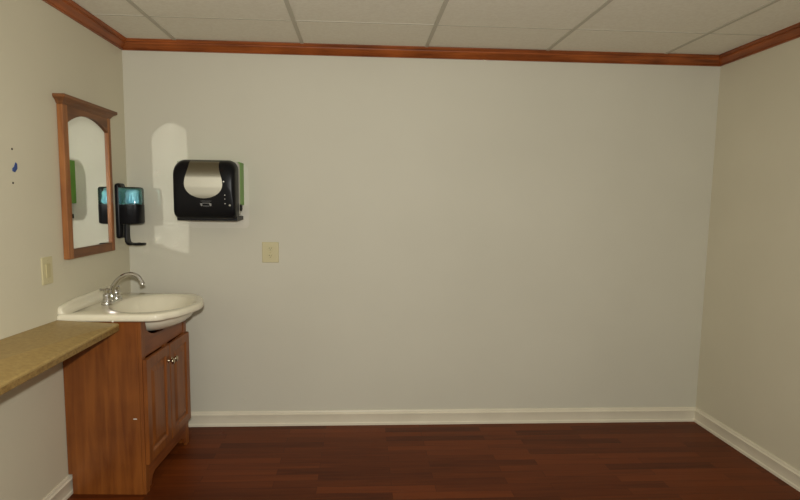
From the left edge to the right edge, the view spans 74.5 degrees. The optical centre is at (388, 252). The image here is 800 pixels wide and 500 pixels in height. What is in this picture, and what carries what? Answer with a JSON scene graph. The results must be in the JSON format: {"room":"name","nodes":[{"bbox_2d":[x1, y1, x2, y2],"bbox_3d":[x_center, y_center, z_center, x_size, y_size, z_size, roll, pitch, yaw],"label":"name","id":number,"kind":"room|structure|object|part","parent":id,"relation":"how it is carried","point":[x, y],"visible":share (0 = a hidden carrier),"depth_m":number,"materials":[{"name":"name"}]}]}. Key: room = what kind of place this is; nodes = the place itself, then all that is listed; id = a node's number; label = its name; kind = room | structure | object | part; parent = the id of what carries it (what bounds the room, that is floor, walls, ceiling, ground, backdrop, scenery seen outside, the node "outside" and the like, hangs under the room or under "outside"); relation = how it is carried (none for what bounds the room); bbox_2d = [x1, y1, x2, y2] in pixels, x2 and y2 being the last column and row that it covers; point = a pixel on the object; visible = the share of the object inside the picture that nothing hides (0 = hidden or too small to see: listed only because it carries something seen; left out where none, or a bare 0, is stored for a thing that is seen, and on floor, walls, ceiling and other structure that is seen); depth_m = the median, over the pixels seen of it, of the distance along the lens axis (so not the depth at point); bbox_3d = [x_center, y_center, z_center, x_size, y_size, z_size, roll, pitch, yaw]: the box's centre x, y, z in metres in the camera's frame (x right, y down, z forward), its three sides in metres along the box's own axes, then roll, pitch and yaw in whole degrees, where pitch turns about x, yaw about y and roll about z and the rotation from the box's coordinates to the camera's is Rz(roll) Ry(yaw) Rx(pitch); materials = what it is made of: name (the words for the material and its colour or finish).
{"room":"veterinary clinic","nodes":[
{"label":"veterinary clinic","id":0,"kind":"room"},
{"bbox_2d":[0,0,130,499],"bbox_3d":[-1.575,0.089,1.176,0.100,2.540,4.300,0,6,-3],"label":"wall","id":1,"kind":"structure","parent":0,"point":[44,52],"depth_m":2.39,"materials":[{"name":"paint"}]},
{"bbox_2d":[12,162,17,171],"bbox_3d":[-1.577,-0.359,2.216,0.004,0.041,0.030,0,6,-3],"label":"wall anchor","id":2,"kind":"object","parent":1,"relation":"attached to","point":[14,168],"visible":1,"depth_m":2.22,"materials":[{"name":"blue plastic"}]},
{"bbox_2d":[41,256,52,285],"bbox_3d":[-1.589,0.084,2.450,0.010,0.128,0.084,0,6,-3],"label":"light switch","id":3,"kind":"object","parent":1,"relation":"attached to","point":[46,262],"visible":1,"depth_m":2.44,"materials":[{"name":"beige plastic"}]},
{"bbox_2d":[43,474,72,499],"bbox_3d":[-1.511,1.343,0.917,0.017,0.098,3.528,0,6,-3],"label":"baseboard","id":4,"kind":"structure","parent":1,"relation":"attached to","point":[64,490],"depth_m":2.58,"materials":[{"name":"white wood"}]},
{"bbox_2d":[0,320,118,394],"bbox_3d":[-1.403,0.413,1.659,0.298,0.107,1.777,0,6,-3],"label":"countertop","id":5,"kind":"structure","parent":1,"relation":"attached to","point":[25,355],"depth_m":2.10,"materials":[{"name":"laminate"}]},
{"bbox_2d":[52,93,116,259],"bbox_3d":[-1.581,-0.385,2.792,0.057,0.795,0.544,0,6,-3],"label":"wall mirror","id":6,"kind":"object","parent":1,"relation":"attached to","point":[84,130],"visible":1,"depth_m":2.75,"materials":[{"name":"brown wood"}]},
{"bbox_3d":[-1.576,-0.759,2.755,0.057,0.042,0.544,0,6,-3],"label":"cornice","id":7,"kind":"part","parent":6,"relation":"part of","materials":[{"name":"wood"}]},
{"bbox_3d":[-1.592,-0.698,2.767,0.027,0.082,0.410,0,6,-3],"label":"rail","id":8,"kind":"part","parent":6,"relation":"part of","materials":[{"name":"wood"}]},
{"bbox_2d":[68,117,109,248],"bbox_3d":[-1.595,-0.374,2.799,0.005,0.676,0.410,0,6,-3],"label":"mirror glass","id":9,"kind":"object","parent":6,"relation":"on","point":[88,137],"depth_m":2.80,"materials":[{"name":"silver mirror"}]},
{"bbox_3d":[-1.601,-0.014,2.835,0.027,0.048,0.410,0,6,-3],"label":"rail","id":10,"kind":"part","parent":6,"relation":"part of","materials":[{"name":"wood"}]},
{"bbox_2d":[42,0,126,49],"bbox_3d":[-1.484,-1.046,1.066,0.054,0.058,4.300,0,6,-3],"label":"trim","id":11,"kind":"structure","parent":1,"relation":"attached to","point":[71,9],"depth_m":2.76,"materials":[{"name":"brown wood"}]},
{"bbox_2d":[58,285,122,313],"bbox_3d":[-1.592,0.241,2.836,0.046,0.055,0.600,0,6,-3],"label":"backsplash","id":12,"kind":"structure","parent":1,"relation":"attached to","point":[93,297],"depth_m":2.72,"materials":[{"name":"white ceramic"}]},
{"bbox_2d":[114,183,145,245],"bbox_3d":[-1.555,-0.232,3.183,0.153,0.372,0.116,0,6,-3],"label":"soap dispenser","id":13,"kind":"object","parent":1,"relation":"attached to","point":[129,210],"visible":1,"depth_m":3.14,"materials":[{"name":"black plastic"}]},
{"bbox_3d":[-1.618,-0.253,3.177,0.026,0.331,0.092,0,6,-3],"label":"plate","id":14,"kind":"part","parent":13,"relation":"part of","materials":[{"name":"black plastic"}]},
{"bbox_3d":[-1.560,-0.110,3.195,0.073,0.128,0.072,0,6,-3],"label":"arm","id":15,"kind":"part","parent":13,"relation":"part of","materials":[{"name":"black plastic"}]},
{"bbox_2d":[122,50,720,411],"bbox_3d":[0.245,-0.117,3.467,3.982,2.540,0.100,0,6,-3],"label":"wall","id":16,"kind":"structure","parent":0,"point":[450,233],"depth_m":3.42,"materials":[{"name":"paint"}]},
{"bbox_2d":[173,160,248,227],"bbox_3d":[-1.084,-0.352,3.202,0.408,0.417,0.238,0,6,-3],"label":"dispenser","id":17,"kind":"object","parent":16,"relation":"attached to","point":[206,193],"visible":1,"depth_m":3.10,"materials":[{"name":"black plastic"}]},
{"bbox_3d":[-1.089,-0.432,3.103,0.220,0.222,0.059,0,6,-3],"label":"silver panel","id":18,"kind":"part","parent":17,"relation":"part of","materials":[{"name":"silver metal"}]},
{"bbox_2d":[262,242,278,262],"bbox_3d":[-0.760,-0.002,3.370,0.106,0.132,0.008,0,6,-3],"label":"wall outlet","id":19,"kind":"object","parent":16,"relation":"attached to","point":[270,250],"visible":1,"depth_m":3.37,"materials":[{"name":"beige plastic"}]},
{"bbox_2d":[123,38,720,66],"bbox_3d":[0.263,-1.245,3.277,3.782,0.058,0.054,0,6,-3],"label":"trim","id":20,"kind":"structure","parent":16,"relation":"attached to","point":[133,44],"depth_m":3.27,"materials":[{"name":"brown wood"}]},
{"bbox_2d":[188,407,694,426],"bbox_3d":[0.233,1.103,3.531,3.782,0.098,0.017,0,6,-3],"label":"baseboard","id":21,"kind":"structure","parent":16,"relation":"attached to","point":[629,414],"depth_m":3.53,"materials":[{"name":"white wood"}]},
{"bbox_2d":[67,422,799,499],"bbox_3d":[0.344,1.386,1.460,3.982,0.050,4.400,0,6,-3],"label":"floor","id":22,"kind":"structure","parent":0,"point":[610,460],"depth_m":2.99,"materials":[{"name":"laminate"}]},
{"bbox_2d":[63,320,190,494],"bbox_3d":[-1.388,0.751,2.897,0.441,0.886,0.581,1,6,-1],"label":"vanity cabinet","id":23,"kind":"object","parent":22,"relation":"on","point":[127,393],"visible":0.88,"depth_m":2.63,"materials":[{"name":"brown wood"}]},
{"bbox_3d":[-1.421,0.778,2.617,0.369,0.886,0.016,1,6,-1],"label":"panel","id":24,"kind":"part","parent":23,"relation":"part of","materials":[{"name":"brown wood"}]},
{"bbox_2d":[57,285,203,330],"bbox_3d":[-1.320,0.313,2.854,0.594,0.195,0.618,0,6,-3],"label":"sink","id":25,"kind":"object","parent":23,"relation":"in","point":[158,311],"visible":0.82,"depth_m":2.75,"materials":[{"name":"white ceramic"}]},
{"bbox_2d":[99,272,144,304],"bbox_3d":[-1.422,0.187,2.839,0.208,0.165,0.166,0,6,-3],"label":"faucet","id":26,"kind":"object","parent":25,"relation":"on","point":[111,295],"visible":1,"depth_m":2.82,"materials":[{"name":"silver metal"}]},
{"bbox_3d":[-1.494,0.222,2.787,0.052,0.070,0.052,0,6,-3],"label":"handle","id":27,"kind":"part","parent":26,"relation":"part of","materials":[{"name":"silver metal"}]},
{"bbox_3d":[-1.497,0.260,2.843,0.058,0.016,0.166,0,6,-3],"label":"plate","id":28,"kind":"part","parent":26,"relation":"part of","materials":[{"name":"silver metal"}]},
{"bbox_3d":[-1.500,0.212,2.890,0.052,0.070,0.052,0,6,-3],"label":"handle","id":29,"kind":"part","parent":26,"relation":"part of","materials":[{"name":"silver metal"}]},
{"bbox_3d":[-1.417,0.178,2.839,0.197,0.149,0.038,0,6,-3],"label":"spout","id":30,"kind":"part","parent":26,"relation":"part of","materials":[{"name":"silver metal"}]},
{"bbox_3d":[-1.210,0.785,2.759,0.018,0.540,0.284,1,6,-1],"label":"door","id":31,"kind":"part","parent":23,"relation":"part of","materials":[{"name":"brown wood"}]},
{"bbox_3d":[-1.427,0.722,3.178,0.369,0.886,0.016,1,6,-1],"label":"panel","id":32,"kind":"part","parent":23,"relation":"part of","materials":[{"name":"brown wood"}]},
{"bbox_3d":[-1.235,1.109,2.936,0.016,0.130,0.499,1,6,-1],"label":"rail","id":33,"kind":"part","parent":23,"relation":"part of","materials":[{"name":"brown wood"}]},
{"bbox_3d":[-1.213,0.756,3.045,0.018,0.540,0.284,1,6,-1],"label":"door","id":34,"kind":"part","parent":23,"relation":"part of","materials":[{"name":"brown wood"}]},
{"bbox_2d":[72,0,799,54],"bbox_3d":[0.378,-1.091,1.162,3.782,0.060,4.300,0,6,-3],"label":"ceiling","id":35,"kind":"structure","parent":0,"point":[702,16],"depth_m":2.79,"materials":[{"name":"tile"}]},
{"bbox_2d":[92,0,779,53],"bbox_3d":[0.378,-1.062,1.165,3.782,0.008,4.300,0,6,-3],"label":"trim","id":36,"kind":"structure","parent":35,"relation":"attached to","point":[286,2],"depth_m":2.82,"materials":[{"name":"silver metal"}]},
{"bbox_2d":[696,37,799,470],"bbox_3d":[2.301,0.116,1.388,0.100,2.540,4.300,0,6,-3],"label":"wall","id":37,"kind":"structure","parent":0,"point":[749,370],"depth_m":3.09,"materials":[{"name":"paint"}]},
{"bbox_2d":[694,407,799,491],"bbox_3d":[2.228,1.331,1.506,0.017,0.098,4.300,0,6,-3],"label":"baseboard","id":38,"kind":"structure","parent":37,"relation":"attached to","point":[765,459],"depth_m":3.11,"materials":[{"name":"white wood"}]},
{"bbox_2d":[719,22,799,65],"bbox_3d":[2.239,-1.020,1.270,0.054,0.058,4.300,0,6,-3],"label":"trim","id":39,"kind":"structure","parent":37,"relation":"attached to","point":[792,32],"depth_m":3.02,"materials":[{"name":"brown wood"}]}
]}

